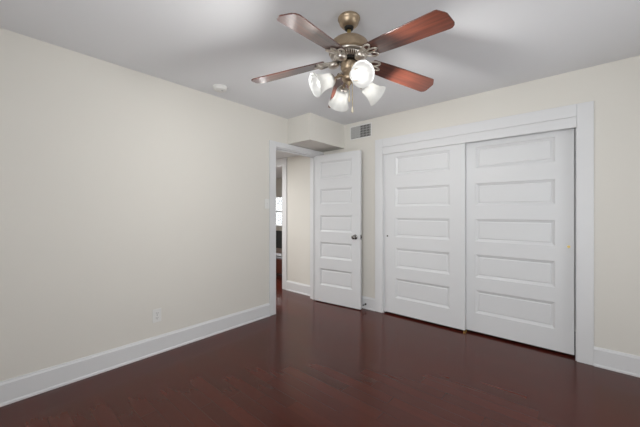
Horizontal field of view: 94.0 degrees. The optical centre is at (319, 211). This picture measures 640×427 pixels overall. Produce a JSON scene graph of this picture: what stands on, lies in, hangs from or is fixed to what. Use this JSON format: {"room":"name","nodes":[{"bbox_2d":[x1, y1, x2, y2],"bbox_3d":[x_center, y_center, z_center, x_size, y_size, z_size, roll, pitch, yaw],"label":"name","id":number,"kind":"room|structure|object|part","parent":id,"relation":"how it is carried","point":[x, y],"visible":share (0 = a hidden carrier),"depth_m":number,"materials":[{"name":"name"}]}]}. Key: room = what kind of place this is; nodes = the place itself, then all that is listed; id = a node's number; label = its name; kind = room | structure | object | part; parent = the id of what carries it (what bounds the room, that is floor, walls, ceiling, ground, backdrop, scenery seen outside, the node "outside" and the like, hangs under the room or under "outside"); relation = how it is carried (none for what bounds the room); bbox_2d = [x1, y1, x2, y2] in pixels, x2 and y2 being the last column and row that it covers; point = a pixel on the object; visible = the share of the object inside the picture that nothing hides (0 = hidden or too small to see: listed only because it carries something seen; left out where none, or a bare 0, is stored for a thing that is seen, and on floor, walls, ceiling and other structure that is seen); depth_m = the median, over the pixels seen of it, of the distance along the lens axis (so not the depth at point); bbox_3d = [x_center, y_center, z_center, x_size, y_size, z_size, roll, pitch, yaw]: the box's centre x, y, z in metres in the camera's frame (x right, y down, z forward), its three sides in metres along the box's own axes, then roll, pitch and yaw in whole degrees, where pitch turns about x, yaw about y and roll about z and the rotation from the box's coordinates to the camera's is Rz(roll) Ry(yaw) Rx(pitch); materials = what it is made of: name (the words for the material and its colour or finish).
{"room":"empty bedroom","nodes":[
{"label":"empty bedroom","id":0,"kind":"room"},
{"bbox_2d":[0,28,315,381],"bbox_3d":[-1.424,0.030,2.734,0.120,2.430,6.150,0,0,41],"label":"wall","id":1,"kind":"structure","parent":0,"point":[126,194],"depth_m":2.39,"materials":[{"name":"paint"}]},
{"bbox_2d":[0,303,269,406],"bbox_3d":[-1.947,1.169,2.024,0.024,0.153,4.093,0,0,41],"label":"baseboard","id":2,"kind":"structure","parent":1,"relation":"attached to","point":[12,390],"depth_m":2.38,"materials":[{"name":"white paint"}]},
{"bbox_2d":[153,308,160,322],"bbox_3d":[-1.435,0.912,2.625,0.007,0.116,0.072,0,0,41],"label":"power outlet","id":3,"kind":"object","parent":1,"relation":"attached to","point":[156,312],"visible":1,"depth_m":2.62,"materials":[{"name":"white plastic"}]},
{"bbox_2d":[265,199,268,208],"bbox_3d":[-0.626,-0.097,3.547,0.014,0.116,0.072,0,0,41],"label":"light switch","id":4,"kind":"object","parent":1,"relation":"attached to","point":[266,200],"visible":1,"depth_m":3.54,"materials":[{"name":"white plastic"}]},
{"bbox_2d":[269,140,323,315],"bbox_3d":[-0.324,0.193,3.983,0.138,2.105,0.993,0,0,41],"label":"door frame","id":5,"kind":"structure","parent":1,"relation":"attached to","point":[272,144],"depth_m":3.63,"materials":[{"name":"white paint"}]},
{"bbox_2d":[315,150,361,308],"bbox_3d":[0.226,0.226,3.985,0.738,2.014,0.169,0,0,35],"label":"door","id":6,"kind":"structure","parent":5,"relation":"attached to","point":[338,176],"depth_m":3.95,"materials":[{"name":"white paint"}]},
{"bbox_2d":[276,178,281,230],"bbox_3d":[0.106,0.030,9.207,6.080,2.430,0.120,0,0,41],"label":"wall","id":7,"kind":"structure","parent":0,"point":[278,180],"depth_m":10.46,"materials":[{"name":"paint"}]},
{"bbox_2d":[276,196,281,226],"bbox_3d":[-1.356,-0.015,10.482,1.200,1.080,0.100,0,0,41],"label":"window","id":8,"kind":"structure","parent":7,"relation":"in","point":[276,196],"depth_m":10.51,"materials":[{"name":"white paint"}]},
{"bbox_2d":[276,151,299,158],"bbox_3d":[-1.753,-0.905,4.145,2.230,0.080,2.545,0,0,41],"label":"ceiling","id":9,"kind":"structure","parent":0,"point":[279,155],"depth_m":4.57,"materials":[{"name":"white paint"}]},
{"bbox_2d":[287,156,309,284],"bbox_3d":[-2.328,0.030,6.414,6.080,2.430,0.120,0,0,41],"label":"wall","id":10,"kind":"structure","parent":0,"point":[298,167],"depth_m":4.59,"materials":[{"name":"paint"}]},
{"bbox_2d":[276,158,286,289],"bbox_3d":[-0.883,0.191,5.143,1.040,2.109,0.138,0,0,41],"label":"door frame","id":11,"kind":"structure","parent":10,"relation":"attached to","point":[283,161],"depth_m":4.78,"materials":[{"name":"white paint"}]},
{"bbox_2d":[286,280,309,295],"bbox_3d":[-0.308,1.169,4.558,0.595,0.153,0.024,0,0,41],"label":"baseboard","id":12,"kind":"structure","parent":10,"relation":"attached to","point":[300,288],"depth_m":4.57,"materials":[{"name":"white paint"}]},
{"bbox_2d":[0,248,639,426],"bbox_3d":[-1.086,1.275,4.362,10.650,0.060,9.050,0,0,41],"label":"floor","id":13,"kind":"structure","parent":0,"point":[310,362],"depth_m":2.15,"materials":[{"name":"brown wood"}]},
{"bbox_2d":[276,253,281,273],"bbox_3d":[-0.796,1.065,6.011,1.020,0.360,0.425,0,0,41],"label":"tv cabinet","id":14,"kind":"object","parent":13,"relation":"on","point":[278,259],"visible":0.02,"depth_m":5.77,"materials":[{"name":"brown wood"}]},
{"bbox_2d":[276,230,281,256],"bbox_3d":[-0.741,0.632,5.952,0.600,0.505,0.160,0,0,41],"label":"television","id":15,"kind":"object","parent":14,"relation":"on","point":[278,233],"visible":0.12,"depth_m":5.99,"materials":[{"name":"black plastic"}]},
{"bbox_3d":[-0.743,0.555,5.951,0.600,0.350,0.035,0,0,41],"label":"screen panel","id":16,"kind":"part","parent":15,"relation":"part of","materials":[{"name":"black glass"}]},
{"bbox_2d":[0,0,639,177],"bbox_3d":[-1.086,-1.225,4.362,10.650,0.080,9.050,0,0,41],"label":"ceiling","id":17,"kind":"structure","parent":0,"point":[199,45],"depth_m":2.07,"materials":[{"name":"white paint"}]},
{"bbox_2d":[213,84,226,92],"bbox_3d":[-0.949,-1.165,2.829,0.132,0.040,0.132,0,0,41],"label":"smoke detector","id":18,"kind":"object","parent":17,"relation":"attached to","point":[220,88],"visible":1,"depth_m":2.79,"materials":[{"name":"white plastic"}]},
{"bbox_2d":[288,113,343,151],"bbox_3d":[-0.037,-1.025,3.941,0.385,0.320,0.688,0,0,41],"label":"soffit","id":19,"kind":"structure","parent":17,"relation":"attached to","point":[311,131],"depth_m":3.75,"materials":[{"name":"paint"}]},
{"bbox_2d":[251,10,454,112],"bbox_3d":[0.185,-0.894,1.784,1.201,0.582,1.206,0,0,41],"label":"ceiling fan","id":20,"kind":"object","parent":17,"relation":"hanging from","point":[348,50],"visible":1,"depth_m":1.72,"materials":[{"name":"brown wood"}]},
{"bbox_3d":[-0.202,-0.889,1.913,0.486,0.006,0.138,-8,10,14],"label":"blade","id":21,"kind":"part","parent":20,"relation":"part of","materials":[{"name":"brown wood"}]},
{"bbox_3d":[-0.029,-0.884,1.488,0.138,0.006,0.486,14,15,30],"label":"blade","id":22,"kind":"part","parent":20,"relation":"part of","materials":[{"name":"brown wood"}]},
{"bbox_3d":[0.021,-0.767,1.765,0.120,0.141,0.141,-25,8,-17],"label":"lamp shade","id":23,"kind":"part","parent":20,"relation":"part of","materials":[{"name":"white glass"}]},
{"bbox_3d":[0.137,-0.754,1.966,0.141,0.141,0.120,0,-38,-15],"label":"lamp shade","id":24,"kind":"part","parent":20,"relation":"part of","materials":[{"name":"white glass"}]},
{"bbox_3d":[0.149,-0.891,2.208,0.138,0.006,0.486,-12,-6,-5],"label":"blade","id":25,"kind":"part","parent":20,"relation":"part of","materials":[{"name":"brown wood"}]},
{"bbox_2d":[334,48,357,61],"bbox_3d":[0.177,-0.936,1.819,0.185,0.027,0.185,0,0,41],"label":"vent","id":26,"kind":"object","parent":20,"relation":"attached to","point":[350,53],"depth_m":1.75,"materials":[{"name":"grey metal"}]},
{"bbox_3d":[0.214,-0.773,1.678,0.057,0.057,0.096,0,22,-15],"label":"bulb","id":27,"kind":"part","parent":20,"relation":"part of","materials":[{"name":"white glass"}]},
{"bbox_3d":[0.217,-0.768,1.668,0.141,0.141,0.120,0,22,-15],"label":"lamp shade","id":28,"kind":"part","parent":20,"relation":"part of","materials":[{"name":"white glass"}]},
{"bbox_3d":[0.319,-0.762,1.873,0.120,0.141,0.141,31,-10,-18],"label":"lamp shade","id":29,"kind":"part","parent":20,"relation":"part of","materials":[{"name":"white glass"}]},
{"bbox_3d":[0.538,-0.891,1.965,0.486,0.006,0.138,7,-15,-22],"label":"blade","id":30,"kind":"part","parent":20,"relation":"part of","materials":[{"name":"brown wood"}]},
{"bbox_3d":[0.428,-0.899,1.520,0.138,0.006,0.486,16,-4,-40],"label":"blade","id":31,"kind":"part","parent":20,"relation":"part of","materials":[{"name":"brown wood"}]},
{"bbox_2d":[324,55,639,355],"bbox_3d":[1.760,0.030,2.910,4.450,2.430,0.120,0,0,41],"label":"wall","id":32,"kind":"structure","parent":0,"point":[613,87],"depth_m":2.39,"materials":[{"name":"paint"}]},
{"bbox_2d":[350,122,371,139],"bbox_3d":[0.526,-1.050,3.893,0.336,0.180,0.019,0,0,41],"label":"air vent","id":33,"kind":"object","parent":32,"relation":"in","point":[363,130],"visible":1,"depth_m":3.89,"materials":[{"name":"grey metal"}]},
{"bbox_2d":[362,296,374,310],"bbox_3d":[0.373,1.169,4.024,0.846,0.153,0.024,0,0,41],"label":"baseboard","id":34,"kind":"structure","parent":32,"relation":"attached to","point":[370,302],"depth_m":3.80,"materials":[{"name":"white paint"}]},
{"bbox_2d":[384,143,465,329],"bbox_3d":[1.154,0.246,3.392,0.930,1.953,0.037,0,0,41],"label":"sliding closet door","id":35,"kind":"structure","parent":32,"relation":"in","point":[425,189],"depth_m":3.35,"materials":[{"name":"white paint"}]},
{"bbox_2d":[383,117,576,154],"bbox_3d":[1.461,-0.750,3.087,1.815,0.087,0.022,0,0,41],"label":"board","id":36,"kind":"object","parent":32,"relation":"attached to","point":[567,123],"visible":1,"depth_m":2.91,"materials":[{"name":"white paint"}]},
{"bbox_2d":[375,101,593,365],"bbox_3d":[1.496,0.172,3.128,2.025,2.145,0.138,0,0,41],"label":"door frame","id":37,"kind":"structure","parent":32,"relation":"attached to","point":[584,112],"depth_m":2.47,"materials":[{"name":"white paint"}]},
{"bbox_2d":[466,128,573,354],"bbox_3d":[1.833,0.241,2.859,0.922,1.963,0.037,0,0,41],"label":"sliding closet door","id":38,"kind":"structure","parent":32,"relation":"in","point":[520,189],"depth_m":2.80,"materials":[{"name":"white paint"}]},
{"bbox_2d":[594,346,639,377],"bbox_3d":[2.748,1.169,1.954,1.405,0.153,0.024,0,0,41],"label":"baseboard","id":39,"kind":"structure","parent":32,"relation":"attached to","point":[629,364],"depth_m":2.32,"materials":[{"name":"white paint"}]},
{"bbox_2d":[574,128,575,331],"bbox_3d":[2.059,0.030,3.253,4.450,2.430,0.790,0,0,41],"label":"wall","id":40,"kind":"structure","parent":0,"point":[574,128],"depth_m":3.10,"materials":[{"name":"paint"}]}
]}

